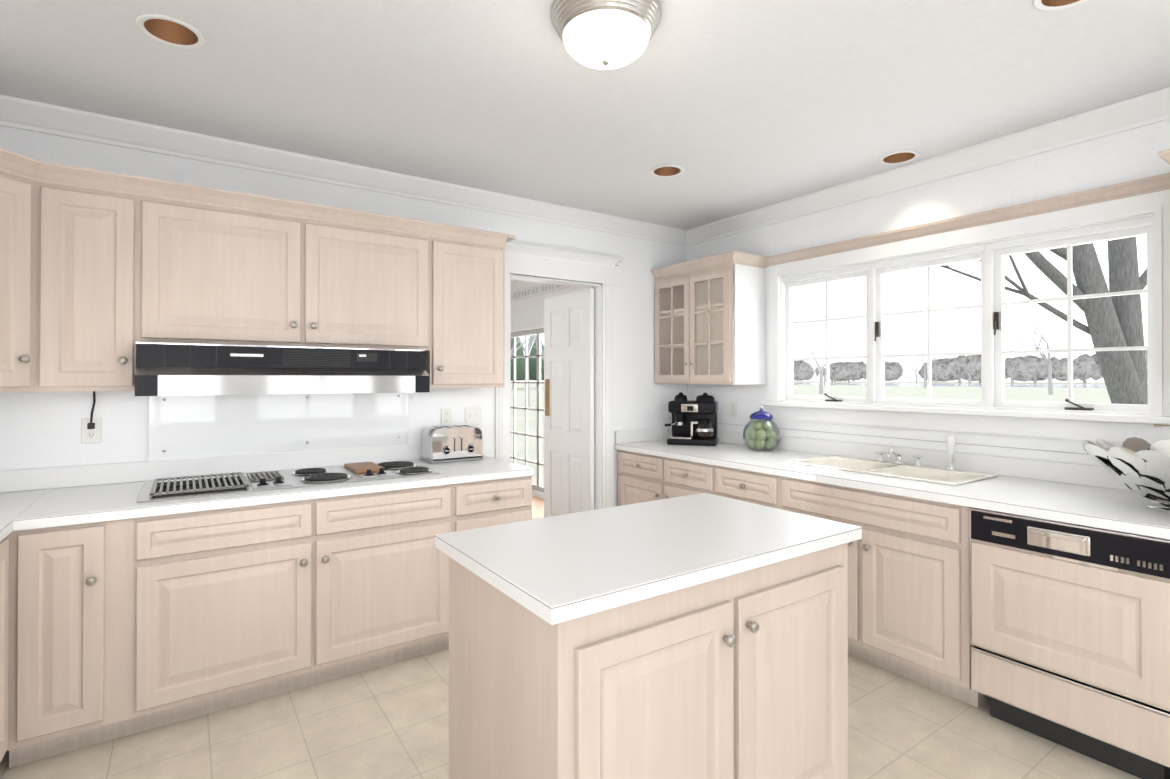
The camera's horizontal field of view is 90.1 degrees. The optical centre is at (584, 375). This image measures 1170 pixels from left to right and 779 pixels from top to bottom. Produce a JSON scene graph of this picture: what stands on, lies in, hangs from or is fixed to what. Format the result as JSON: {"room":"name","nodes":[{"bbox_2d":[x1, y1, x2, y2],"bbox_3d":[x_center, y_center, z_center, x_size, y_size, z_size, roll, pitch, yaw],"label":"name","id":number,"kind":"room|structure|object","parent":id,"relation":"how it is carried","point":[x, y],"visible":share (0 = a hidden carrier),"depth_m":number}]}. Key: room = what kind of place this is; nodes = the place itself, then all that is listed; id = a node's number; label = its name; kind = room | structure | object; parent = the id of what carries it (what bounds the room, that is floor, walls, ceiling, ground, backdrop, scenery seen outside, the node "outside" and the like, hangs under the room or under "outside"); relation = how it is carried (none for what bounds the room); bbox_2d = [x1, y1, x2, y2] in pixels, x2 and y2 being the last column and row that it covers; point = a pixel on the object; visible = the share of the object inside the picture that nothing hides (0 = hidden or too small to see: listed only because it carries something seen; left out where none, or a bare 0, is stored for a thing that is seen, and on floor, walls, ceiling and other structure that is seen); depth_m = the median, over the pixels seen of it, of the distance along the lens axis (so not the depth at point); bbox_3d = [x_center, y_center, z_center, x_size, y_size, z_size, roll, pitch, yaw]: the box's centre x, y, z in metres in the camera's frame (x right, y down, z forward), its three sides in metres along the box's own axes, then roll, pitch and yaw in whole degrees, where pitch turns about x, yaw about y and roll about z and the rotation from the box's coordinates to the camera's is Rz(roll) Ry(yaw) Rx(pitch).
{"room":"kitchen","nodes":[
{"label":"kitchen","id":0,"kind":"room"},
{"bbox_2d":[0,126,686,538],"bbox_3d":[-1.109,0.118,3.596,4.960,2.610,0.120,0,0,-34],"label":"wall","id":1,"kind":"structure","parent":0,"point":[40,428],"depth_m":3.33},
{"bbox_2d":[0,148,39,392],"bbox_3d":[-2.508,-0.394,2.130,0.743,0.916,0.713,0,0,-34],"label":"upper cabinet","id":2,"kind":"object","parent":1,"relation":"attached to","point":[19,174],"depth_m":2.27},
{"bbox_2d":[40,161,139,391],"bbox_3d":[-2.165,-0.391,2.575,0.325,0.916,0.366,0,0,-34],"label":"upper cabinet","id":3,"kind":"object","parent":1,"relation":"attached to","point":[102,273],"depth_m":2.43},
{"bbox_2d":[81,418,101,442],"bbox_3d":[-2.287,0.255,2.708,0.072,0.115,0.009,0,0,-34],"label":"outlet","id":4,"kind":"object","parent":1,"relation":"attached to","point":[87,435],"depth_m":2.71},
{"bbox_2d":[87,391,95,428],"bbox_3d":[-2.274,0.157,2.694,0.030,0.180,0.029,0,0,-34],"label":"plug","id":5,"kind":"object","parent":4,"relation":"attached to","point":[90,425],"visible":0.9,"depth_m":2.69},
{"bbox_2d":[140,177,307,346],"bbox_3d":[-1.763,-0.495,2.851,0.651,0.706,0.366,0,0,-34],"label":"upper cabinet","id":6,"kind":"object","parent":1,"relation":"attached to","point":[218,266],"depth_m":2.69},
{"bbox_2d":[149,393,408,460],"bbox_3d":[-1.590,0.238,3.183,1.260,0.355,0.016,0,0,-34],"label":"backsplash","id":7,"kind":"structure","parent":1,"relation":"attached to","point":[192,426],"depth_m":3.12},
{"bbox_2d":[135,342,429,395],"bbox_3d":[-1.472,-0.024,2.936,1.223,0.223,0.551,0,0,-34],"label":"range hood","id":8,"kind":"object","parent":1,"relation":"attached to","point":[175,369],"visible":1,"depth_m":2.67},
{"bbox_2d":[0,94,687,245],"bbox_3d":[-1.064,-1.135,3.505,4.500,0.104,0.090,0,0,-34],"label":"crown molding","id":9,"kind":"structure","parent":1,"relation":"attached to","point":[18,113],"depth_m":3.14},
{"bbox_2d":[308,203,435,351],"bbox_3d":[-1.227,-0.493,3.220,0.650,0.706,0.366,0,0,-34],"label":"upper cabinet","id":10,"kind":"object","parent":1,"relation":"attached to","point":[372,276],"depth_m":3.07},
{"bbox_2d":[441,408,451,425],"bbox_3d":[-0.871,0.263,3.680,0.072,0.115,0.009,0,0,-34],"label":"outlet","id":11,"kind":"object","parent":1,"relation":"attached to","point":[446,413],"depth_m":3.68},
{"bbox_2d":[425,223,507,387],"bbox_3d":[-0.769,-0.386,3.533,0.461,0.916,0.366,0,0,-34],"label":"upper cabinet","id":12,"kind":"object","parent":1,"relation":"attached to","point":[469,353],"depth_m":3.38},
{"bbox_2d":[465,407,481,424],"bbox_3d":[-0.721,0.264,3.779,0.115,0.115,0.015,0,0,-34],"label":"outlet","id":13,"kind":"object","parent":1,"relation":"attached to","point":[473,415],"depth_m":3.78},
{"bbox_2d":[495,242,622,509],"bbox_3d":[-0.213,0.274,4.181,1.080,2.305,0.205,0,0,-34],"label":"door frame","id":14,"kind":"structure","parent":1,"relation":"attached to","point":[549,265],"depth_m":4.31},
{"bbox_2d":[544,288,593,517],"bbox_3d":[-0.143,0.381,4.734,0.044,2.073,0.765,0,0,-31],"label":"door","id":15,"kind":"structure","parent":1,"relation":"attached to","point":[569,403],"depth_m":4.68},
{"bbox_2d":[0,496,1140,778],"bbox_3d":[-0.623,1.444,2.880,4.960,0.050,9.640,0,0,-34],"label":"floor","id":16,"kind":"structure","parent":0,"point":[390,721],"depth_m":2.27},
{"bbox_2d":[0,538,8,762],"bbox_3d":[-2.201,0.977,1.672,0.739,0.868,0.418,0,0,-34],"label":"base cabinet","id":17,"kind":"object","parent":16,"relation":"on","point":[4,578],"visible":0.9,"depth_m":1.92},
{"bbox_2d":[0,467,51,541],"bbox_3d":[-1.861,0.472,1.184,0.747,0.135,2.997,0,0,-34],"label":"countertop","id":18,"kind":"structure","parent":17,"relation":"on","point":[10,480],"depth_m":2.47},
{"bbox_2d":[20,444,533,530],"bbox_3d":[-1.339,0.482,2.926,2.078,0.135,0.717,0,0,-34],"label":"countertop","id":19,"kind":"structure","parent":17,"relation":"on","point":[37,498],"depth_m":2.71},
{"bbox_2d":[137,461,439,502],"bbox_3d":[-1.404,0.487,2.875,1.247,0.042,0.513,0,0,-34],"label":"cooktop","id":20,"kind":"object","parent":19,"relation":"in","point":[193,487],"visible":1,"depth_m":2.76},
{"bbox_2d":[421,425,482,462],"bbox_3d":[-0.801,0.411,3.543,0.328,0.201,0.212,0,0,-34],"label":"toaster","id":21,"kind":"object","parent":19,"relation":"on","point":[452,443],"visible":0.96,"depth_m":3.47},
{"bbox_2d":[5,519,124,767],"bbox_3d":[-2.089,0.981,2.410,0.317,0.868,0.711,0,0,-34],"label":"base cabinet","id":22,"kind":"object","parent":16,"relation":"on","point":[117,629],"depth_m":2.13},
{"bbox_2d":[125,499,316,735],"bbox_3d":[-1.680,0.983,2.691,0.675,0.868,0.711,0,0,-34],"label":"base cabinet","id":23,"kind":"object","parent":16,"relation":"on","point":[221,604],"depth_m":2.39},
{"bbox_2d":[317,484,456,683],"bbox_3d":[-1.134,0.985,3.066,0.650,0.868,0.711,0,0,-34],"label":"base cabinet","id":24,"kind":"object","parent":16,"relation":"on","point":[383,579],"depth_m":2.76},
{"bbox_2d":[457,476,531,530],"bbox_3d":[-0.675,0.987,3.381,0.464,0.868,0.711,0,0,-34],"label":"base cabinet","id":25,"kind":"object","parent":16,"relation":"on","point":[480,504],"depth_m":3.09},
{"bbox_2d":[449,543,847,778],"bbox_3d":[0.223,0.979,1.893,1.135,0.868,0.751,0,0,-34],"label":"kitchen island","id":26,"kind":"object","parent":16,"relation":"on","point":[742,675],"visible":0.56,"depth_m":1.57},
{"bbox_2d":[435,493,861,624],"bbox_3d":[0.223,0.524,1.896,1.206,0.040,0.713,0,0,-34],"label":"island countertop","id":27,"kind":"structure","parent":26,"relation":"on","point":[552,570],"depth_m":1.72},
{"bbox_2d":[617,449,708,505],"bbox_3d":[0.819,0.991,4.231,0.748,0.868,1.000,0,0,-34],"label":"base cabinet","id":28,"kind":"object","parent":16,"relation":"on","point":[641,477],"depth_m":4.06},
{"bbox_2d":[614,428,1169,539],"bbox_3d":[1.651,0.482,3.019,0.754,0.135,3.947,0,0,-34],"label":"countertop","id":29,"kind":"structure","parent":28,"relation":"on","point":[1101,497],"depth_m":2.80},
{"bbox_2d":[665,392,718,445],"bbox_3d":[0.810,0.323,4.421,0.377,0.387,0.267,0,0,18],"label":"coffee maker","id":30,"kind":"object","parent":29,"relation":"on","point":[694,422],"visible":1,"depth_m":4.36},
{"bbox_2d":[743,406,779,450],"bbox_3d":[1.215,0.361,4.026,0.250,0.305,0.250,0,0,-34],"label":"jar","id":31,"kind":"object","parent":29,"relation":"on","point":[760,435],"visible":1,"depth_m":3.97},
{"bbox_2d":[788,455,997,507],"bbox_3d":[1.633,0.589,3.177,0.460,0.182,0.900,0,0,-34],"label":"sink","id":32,"kind":"object","parent":29,"relation":"in","point":[937,475],"visible":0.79,"depth_m":3.16},
{"bbox_2d":[876,436,955,469],"bbox_3d":[1.777,0.407,3.204,0.155,0.180,0.421,0,0,-34],"label":"faucet","id":33,"kind":"object","parent":29,"relation":"on","point":[950,441],"visible":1,"depth_m":3.19},
{"bbox_2d":[1081,437,1169,511],"bbox_3d":[2.207,0.380,2.203,0.530,0.248,0.521,0,0,-34],"label":"bowl","id":34,"kind":"object","parent":29,"relation":"on","point":[1139,466],"visible":1,"depth_m":2.17},
{"bbox_2d":[709,464,836,504],"bbox_3d":[1.204,0.988,3.671,0.748,0.868,0.360,0,0,-34],"label":"base cabinet","id":35,"kind":"object","parent":16,"relation":"on","point":[743,485],"depth_m":3.36},
{"bbox_2d":[761,485,989,707],"bbox_3d":[1.605,1.070,3.086,0.748,0.699,1.057,0,0,-34],"label":"base cabinet","id":36,"kind":"object","parent":16,"relation":"on","point":[908,587],"depth_m":2.65},
{"bbox_2d":[969,507,1169,778],"bbox_3d":[2.018,0.981,2.343,0.652,0.866,0.622,0,0,-34],"label":"dishwasher","id":37,"kind":"object","parent":16,"relation":"on","point":[1070,633],"visible":0.96,"depth_m":2.13},
{"bbox_2d":[0,0,1169,281],"bbox_3d":[-0.623,-1.316,2.895,4.960,0.250,9.640,0,0,-34],"label":"ceiling","id":38,"kind":"structure","parent":0,"point":[736,106],"depth_m":2.39},
{"bbox_2d":[136,14,204,48],"bbox_3d":[-1.438,-1.253,2.032,0.195,0.126,0.195,0,0,44],"label":"recessed light","id":39,"kind":"object","parent":38,"relation":"in","point":[170,31],"depth_m":2.08},
{"bbox_2d":[551,0,660,69],"bbox_3d":[0.070,-1.113,1.938,0.364,0.166,0.364,0,0,-34],"label":"flush-mount ceiling light","id":40,"kind":"object","parent":38,"relation":"attached to","point":[604,34],"visible":1,"depth_m":1.85},
{"bbox_2d":[650,165,683,176],"bbox_3d":[0.477,-1.245,3.395,0.195,0.126,0.195,0,0,44],"label":"recessed light","id":41,"kind":"object","parent":38,"relation":"in","point":[663,170],"depth_m":3.45},
{"bbox_2d":[879,150,919,164],"bbox_3d":[1.712,-1.246,3.187,0.195,0.126,0.195,0,0,44],"label":"recessed light","id":42,"kind":"object","parent":38,"relation":"in","point":[898,157],"depth_m":3.24},
{"bbox_2d":[1033,0,1088,10],"bbox_3d":[1.514,-1.254,1.814,0.195,0.126,0.195,0,0,44],"label":"recessed light","id":43,"kind":"object","parent":38,"relation":"in","point":[1043,5],"depth_m":1.89},
{"bbox_2d":[511,119,1169,498],"bbox_3d":[1.360,0.121,4.248,0.150,2.610,9.640,0,0,-34],"label":"wall","id":44,"kind":"structure","parent":0,"point":[1113,159],"depth_m":3.26},
{"bbox_2d":[510,328,543,492],"bbox_3d":[-0.289,0.409,6.632,0.050,1.940,2.800,0,0,-34],"label":"sunroom window","id":45,"kind":"structure","parent":44,"relation":"in","point":[538,409],"depth_m":7.26},
{"bbox_2d":[511,319,543,331],"bbox_3d":[-0.350,0.394,6.590,0.018,2.090,2.980,0,0,-34],"label":"window frame","id":46,"kind":"structure","parent":44,"relation":"in","point":[528,325],"depth_m":7.09},
{"bbox_2d":[511,280,574,300],"bbox_3d":[-0.334,-1.061,6.500,0.100,0.219,3.770,0,0,-34],"label":"trim","id":47,"kind":"structure","parent":44,"relation":"attached to","point":[522,289],"depth_m":6.99},
{"bbox_2d":[651,251,767,384],"bbox_3d":[0.923,-0.388,4.401,0.393,0.904,0.851,0,0,-34],"label":"upper cabinet","id":48,"kind":"object","parent":44,"relation":"attached to","point":[710,326],"visible":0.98,"depth_m":4.25},
{"bbox_2d":[730,402,737,416],"bbox_3d":[1.131,0.257,4.441,0.009,0.115,0.072,0,0,-34],"label":"outlet","id":49,"kind":"object","parent":44,"relation":"attached to","point":[733,405],"depth_m":4.43},
{"bbox_2d":[684,87,1169,245],"bbox_3d":[2.364,-1.140,2.579,0.090,0.104,5.497,0,0,-34],"label":"crown molding","id":50,"kind":"structure","parent":44,"relation":"attached to","point":[1111,119],"depth_m":3.08},
{"bbox_2d":[718,173,1169,454],"bbox_3d":[1.976,-0.239,3.277,0.195,1.217,3.898,0,0,-34],"label":"kitchen window","id":51,"kind":"structure","parent":44,"relation":"in","point":[990,255],"depth_m":3.05},
{"bbox_2d":[1157,149,1169,164],"bbox_3d":[2.624,-0.395,1.923,0.393,0.917,1.000,0,0,-34],"label":"upper cabinet","id":52,"kind":"object","parent":44,"relation":"attached to","point":[1164,155],"visible":1,"depth_m":2.22},
{"label":"outside","id":53,"kind":"structure","parent":0,"visible":0},
{"bbox_2d":[510,381,1147,485],"bbox_3d":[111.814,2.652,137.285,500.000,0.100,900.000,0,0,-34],"label":"lawn","id":54,"kind":"structure","parent":53,"point":[1080,395],"depth_m":68.32},
{"bbox_2d":[511,311,1147,407],"bbox_3d":[95.241,-3.839,140.548,297.020,13.213,655.439,0,0,-34],"label":"trees","id":55,"kind":"object","parent":54,"relation":"on","point":[1035,369],"depth_m":222.71},
{"bbox_2d":[511,381,1147,387],"bbox_3d":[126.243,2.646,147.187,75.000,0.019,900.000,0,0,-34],"label":"water","id":56,"kind":"structure","parent":54,"relation":"on","point":[1006,385],"depth_m":156.38},
{"bbox_2d":[940,237,1147,404],"bbox_3d":[9.850,-6.211,12.269,12.604,16.591,10.062,0,0,-34],"label":"tree","id":57,"kind":"object","parent":54,"relation":"on","point":[1114,321],"depth_m":11.87}
]}

